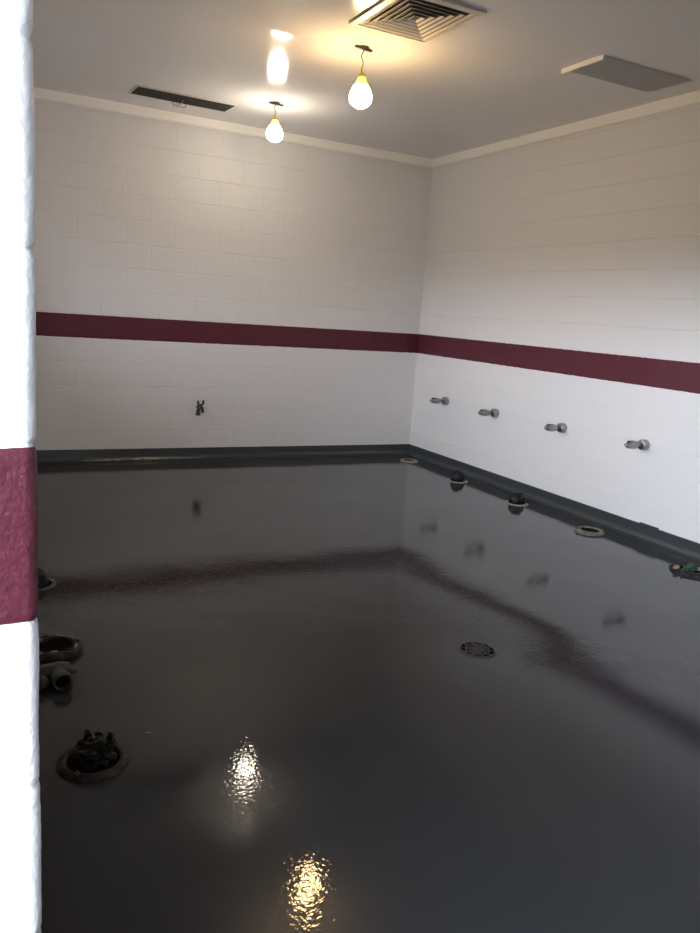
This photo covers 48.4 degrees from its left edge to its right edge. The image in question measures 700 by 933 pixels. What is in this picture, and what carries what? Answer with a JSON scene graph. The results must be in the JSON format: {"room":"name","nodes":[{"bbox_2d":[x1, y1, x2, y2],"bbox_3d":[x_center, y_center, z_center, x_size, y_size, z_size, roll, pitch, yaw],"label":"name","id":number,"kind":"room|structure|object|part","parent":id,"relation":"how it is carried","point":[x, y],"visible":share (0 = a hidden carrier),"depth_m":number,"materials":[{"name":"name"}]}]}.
{"room":"public restroom","nodes":[
{"label":"public restroom","id":0,"kind":"room"},
{"bbox_2d":[0,0,41,932],"bbox_3d":[-0.500,-0.211,0.821,0.302,3.100,0.201,-2,12,-27],"label":"wall","id":1,"kind":"structure","parent":0,"point":[20,806],"depth_m":0.84,"materials":[{"name":"white paint"}]},
{"bbox_2d":[31,98,432,449],"bbox_3d":[-1.228,-1.546,7.220,4.707,3.150,0.200,-2,12,-27],"label":"wall","id":2,"kind":"structure","parent":0,"point":[276,286],"depth_m":7.10,"materials":[{"name":"white tile"}]},
{"bbox_2d":[196,400,204,415],"bbox_3d":[-1.387,-0.544,7.203,0.087,0.136,0.093,-2,12,-27],"label":"faucet","id":3,"kind":"object","parent":2,"relation":"attached to","point":[199,406],"visible":1,"depth_m":7.19,"materials":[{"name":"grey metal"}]},
{"bbox_2d":[36,444,408,462],"bbox_3d":[-1.266,-0.118,7.392,4.317,0.123,0.065,-2,12,-27],"label":"baseboard","id":4,"kind":"structure","parent":2,"relation":"attached to","point":[140,454],"depth_m":7.38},
{"bbox_2d":[34,87,432,167],"bbox_3d":[-1.081,-2.989,6.836,4.337,0.098,0.034,-2,12,-27],"label":"trim","id":5,"kind":"structure","parent":2,"relation":"attached to","point":[39,93],"depth_m":6.77,"materials":[{"name":"white paint"}]},
{"bbox_2d":[29,0,699,158],"bbox_3d":[0.519,-1.989,1.810,6.500,0.161,11.000,-2,12,-27],"label":"ceiling","id":6,"kind":"structure","parent":0,"point":[495,77],"depth_m":4.96,"materials":[{"name":"white paint"}]},
{"bbox_2d":[128,85,237,111],"bbox_3d":[-1.309,-2.872,6.138,0.800,0.044,0.270,-2,13,-29],"label":"ceiling vent","id":7,"kind":"object","parent":6,"relation":"in","point":[138,89],"visible":1,"depth_m":6.12,"materials":[{"name":"grey metal"}]},
{"bbox_3d":[-1.362,-2.911,6.231,0.768,0.006,0.016,-2,13,-29],"label":"blade","id":8,"kind":"part","parent":7,"relation":"part of","materials":[{"name":"grey metal"}]},
{"bbox_3d":[-1.342,-2.902,6.196,0.768,0.006,0.016,-2,13,-29],"label":"blade","id":9,"kind":"part","parent":7,"relation":"part of","materials":[{"name":"grey metal"}]},
{"bbox_3d":[-1.322,-2.894,6.160,0.768,0.006,0.016,-2,13,-29],"label":"blade","id":10,"kind":"part","parent":7,"relation":"part of","materials":[{"name":"grey metal"}]},
{"bbox_3d":[-1.302,-2.885,6.124,0.768,0.006,0.016,-2,13,-29],"label":"blade","id":11,"kind":"part","parent":7,"relation":"part of","materials":[{"name":"grey metal"}]},
{"bbox_3d":[-1.281,-2.877,6.088,0.768,0.006,0.016,-2,13,-29],"label":"blade","id":12,"kind":"part","parent":7,"relation":"part of","materials":[{"name":"grey metal"}]},
{"bbox_3d":[-1.261,-2.869,6.052,0.768,0.006,0.016,-2,13,-29],"label":"blade","id":13,"kind":"part","parent":7,"relation":"part of","materials":[{"name":"grey metal"}]},
{"bbox_2d":[266,102,282,141],"bbox_3d":[-0.585,-2.689,6.089,0.130,0.290,0.130,-2,12,-27],"label":"pendant lamp","id":14,"kind":"object","parent":6,"relation":"hanging from","point":[274,133],"visible":1,"depth_m":6.06,"materials":[{"name":"white glass"}]},
{"bbox_3d":[-0.589,-2.626,6.102,0.130,0.162,0.130,-2,12,-27],"label":"bulb","id":15,"kind":"part","parent":14,"relation":"part of","materials":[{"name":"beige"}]},
{"bbox_2d":[349,45,372,108],"bbox_3d":[0.071,-2.338,4.689,0.138,0.347,0.138,-2,12,-27],"label":"pendant lamp","id":16,"kind":"object","parent":6,"relation":"hanging from","point":[360,97],"visible":1,"depth_m":4.66,"materials":[{"name":"white glass"}]},
{"bbox_3d":[0.066,-2.255,4.706,0.138,0.176,0.138,-2,12,-27],"label":"bulb","id":17,"kind":"part","parent":16,"relation":"part of","materials":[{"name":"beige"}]},
{"bbox_2d":[349,0,486,43],"bbox_3d":[0.346,-2.378,4.138,0.500,0.014,0.584,-2,12,-27],"label":"ceiling vent","id":18,"kind":"object","parent":6,"relation":"in","point":[420,21],"visible":1,"depth_m":4.13,"materials":[{"name":"beige metal"}]},
{"bbox_2d":[561,54,691,92],"bbox_3d":[1.715,-2.416,4.828,0.744,0.030,0.356,-2,12,-27],"label":"ceiling vent","id":19,"kind":"object","parent":6,"relation":"in","point":[603,67],"visible":1,"depth_m":4.80,"materials":[{"name":"white metal"}]},
{"bbox_2d":[37,454,699,932],"bbox_3d":[0.309,1.021,2.403,6.500,0.014,11.000,-2,12,-27],"label":"floor","id":20,"kind":"structure","parent":0,"point":[322,752],"depth_m":2.90,"materials":[{"name":"grey concrete"}]},
{"bbox_2d":[38,578,56,590],"bbox_3d":[-1.572,0.587,3.891,0.202,0.011,0.198,-2,12,-27],"label":"flange","id":21,"kind":"object","parent":20,"relation":"on","point":[52,583],"visible":0.3,"depth_m":3.87,"materials":[{"name":"black metal"}]},
{"bbox_2d":[38,568,48,587],"bbox_3d":[-1.567,0.513,3.877,0.127,0.150,0.131,8,12,20],"label":"plug","id":22,"kind":"object","parent":21,"relation":"on","point":[43,580],"visible":0.31,"depth_m":3.86,"materials":[{"name":"black rubber"}]},
{"bbox_2d":[39,661,77,690],"bbox_3d":[-1.099,0.782,2.913,0.160,0.071,0.136,-3,13,-33],"label":"pipe elbow","id":23,"kind":"object","parent":20,"relation":"on","point":[59,673],"visible":0.92,"depth_m":2.89,"materials":[{"name":"black metal"}]},
{"bbox_2d":[51,666,72,690],"bbox_3d":[-1.083,0.784,2.907,0.069,0.069,0.108,-3,13,-33],"label":"socket","id":24,"kind":"object","parent":23,"relation":"attached to","point":[61,678],"depth_m":2.88,"materials":[{"name":"grey metal"}]},
{"bbox_2d":[39,634,83,663],"bbox_3d":[-1.204,0.737,3.176,0.223,0.044,0.228,-2,12,-27],"label":"flange","id":25,"kind":"object","parent":20,"relation":"on","point":[55,647],"visible":0.69,"depth_m":3.16,"materials":[{"name":"black metal"}]},
{"bbox_2d":[56,745,128,783],"bbox_3d":[-0.804,0.915,2.444,0.218,0.031,0.218,-2,12,-27],"label":"flange","id":26,"kind":"object","parent":20,"relation":"on","point":[67,769],"visible":0.64,"depth_m":2.39,"materials":[{"name":"black metal"}]},
{"bbox_2d":[70,729,117,769],"bbox_3d":[-0.803,0.881,2.443,0.143,0.072,0.137,-2,12,-27],"label":"bag","id":27,"kind":"object","parent":26,"relation":"on","point":[90,752],"visible":1,"depth_m":2.42,"materials":[{"name":"black plastic"}]},
{"bbox_2d":[400,458,417,462],"bbox_3d":[0.602,-0.061,7.946,0.188,0.017,0.188,-2,12,-27],"label":"flange","id":28,"kind":"object","parent":20,"relation":"on","point":[407,460],"visible":1,"depth_m":7.91,"materials":[{"name":"plastic"}]},
{"bbox_2d":[447,478,467,482],"bbox_3d":[0.983,0.130,7.125,0.190,0.011,0.188,-2,12,-27],"label":"flange","id":29,"kind":"object","parent":20,"relation":"on","point":[449,480],"visible":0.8,"depth_m":7.07,"materials":[{"name":"plastic"}]},
{"bbox_2d":[451,470,464,481],"bbox_3d":[0.985,0.079,7.118,0.129,0.097,0.125,2,11,-8],"label":"plug","id":30,"kind":"object","parent":29,"relation":"on","point":[457,475],"visible":1,"depth_m":7.08,"materials":[{"name":"black rubber"}]},
{"bbox_2d":[458,641,496,657],"bbox_3d":[0.575,0.826,3.517,0.180,0.008,0.180,-2,12,-27],"label":"floor drain","id":31,"kind":"object","parent":20,"relation":"on","point":[475,649],"visible":1,"depth_m":3.51,"materials":[{"name":"black metal"}]},
{"bbox_2d":[505,500,527,505],"bbox_3d":[1.367,0.300,6.396,0.188,0.011,0.188,-2,12,-27],"label":"flange","id":32,"kind":"object","parent":20,"relation":"on","point":[507,501],"visible":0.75,"depth_m":6.34,"materials":[{"name":"plastic"}]},
{"bbox_2d":[509,492,524,503],"bbox_3d":[1.369,0.252,6.388,0.137,0.092,0.126,-2,12,-27],"label":"plug","id":33,"kind":"object","parent":32,"relation":"on","point":[516,497],"visible":1,"depth_m":6.35,"materials":[{"name":"black rubber"}]},
{"bbox_2d":[574,526,604,535],"bbox_3d":[1.737,0.460,5.648,0.217,0.035,0.216,-2,12,-27],"label":"flange","id":34,"kind":"object","parent":20,"relation":"on","point":[585,530],"visible":1,"depth_m":5.62,"materials":[{"name":"beige"}]},
{"bbox_2d":[669,562,699,578],"bbox_3d":[2.139,0.641,4.869,0.261,0.037,0.267,-2,12,-27],"label":"flange","id":35,"kind":"object","parent":20,"relation":"on","point":[694,574],"visible":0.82,"depth_m":4.81,"materials":[{"name":"black metal"}]},
{"bbox_2d":[682,563,697,570],"bbox_3d":[2.125,0.623,4.865,0.115,0.032,0.098,-2,12,-27],"label":"scrap","id":36,"kind":"object","parent":35,"relation":"on","point":[689,567],"visible":0.99,"depth_m":4.84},
{"bbox_2d":[410,104,699,542],"bbox_3d":[3.258,-0.494,3.465,0.200,3.150,10.800,-2,12,-27],"label":"wall","id":37,"kind":"structure","parent":0,"point":[561,281],"depth_m":6.12,"materials":[{"name":"white tile"}]},
{"bbox_2d":[430,397,448,404],"bbox_3d":[0.873,-0.647,7.679,0.199,0.076,0.076,-2,12,-27],"label":"stub","id":38,"kind":"object","parent":37,"relation":"attached to","point":[445,400],"visible":1,"depth_m":7.67,"materials":[{"name":"silver metal"}]},
{"bbox_2d":[478,409,498,416],"bbox_3d":[1.234,-0.481,6.985,0.199,0.076,0.076,-2,12,-27],"label":"stub","id":39,"kind":"object","parent":37,"relation":"attached to","point":[483,412],"visible":1,"depth_m":6.97,"materials":[{"name":"silver metal"}]},
{"bbox_2d":[407,444,699,561],"bbox_3d":[1.958,0.417,5.792,0.065,0.132,5.970,-2,12,-27],"label":"baseboard","id":40,"kind":"structure","parent":37,"relation":"attached to","point":[641,531],"depth_m":6.16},
{"bbox_2d":[544,423,566,431],"bbox_3d":[1.631,-0.309,6.219,0.199,0.076,0.076,-2,12,-27],"label":"stub","id":41,"kind":"object","parent":37,"relation":"attached to","point":[561,427],"visible":1,"depth_m":6.21,"materials":[{"name":"silver metal"}]},
{"bbox_2d":[432,90,699,167],"bbox_3d":[2.172,-2.447,5.236,0.034,0.098,5.970,-2,12,-27],"label":"trim","id":42,"kind":"structure","parent":37,"relation":"attached to","point":[692,98],"depth_m":5.98,"materials":[{"name":"white paint"}]},
{"bbox_2d":[624,439,649,449],"bbox_3d":[2.011,-0.152,5.486,0.199,0.076,0.076,-2,12,-27],"label":"stub","id":43,"kind":"object","parent":37,"relation":"attached to","point":[643,444],"visible":1,"depth_m":5.48,"materials":[{"name":"silver metal"}]}
]}

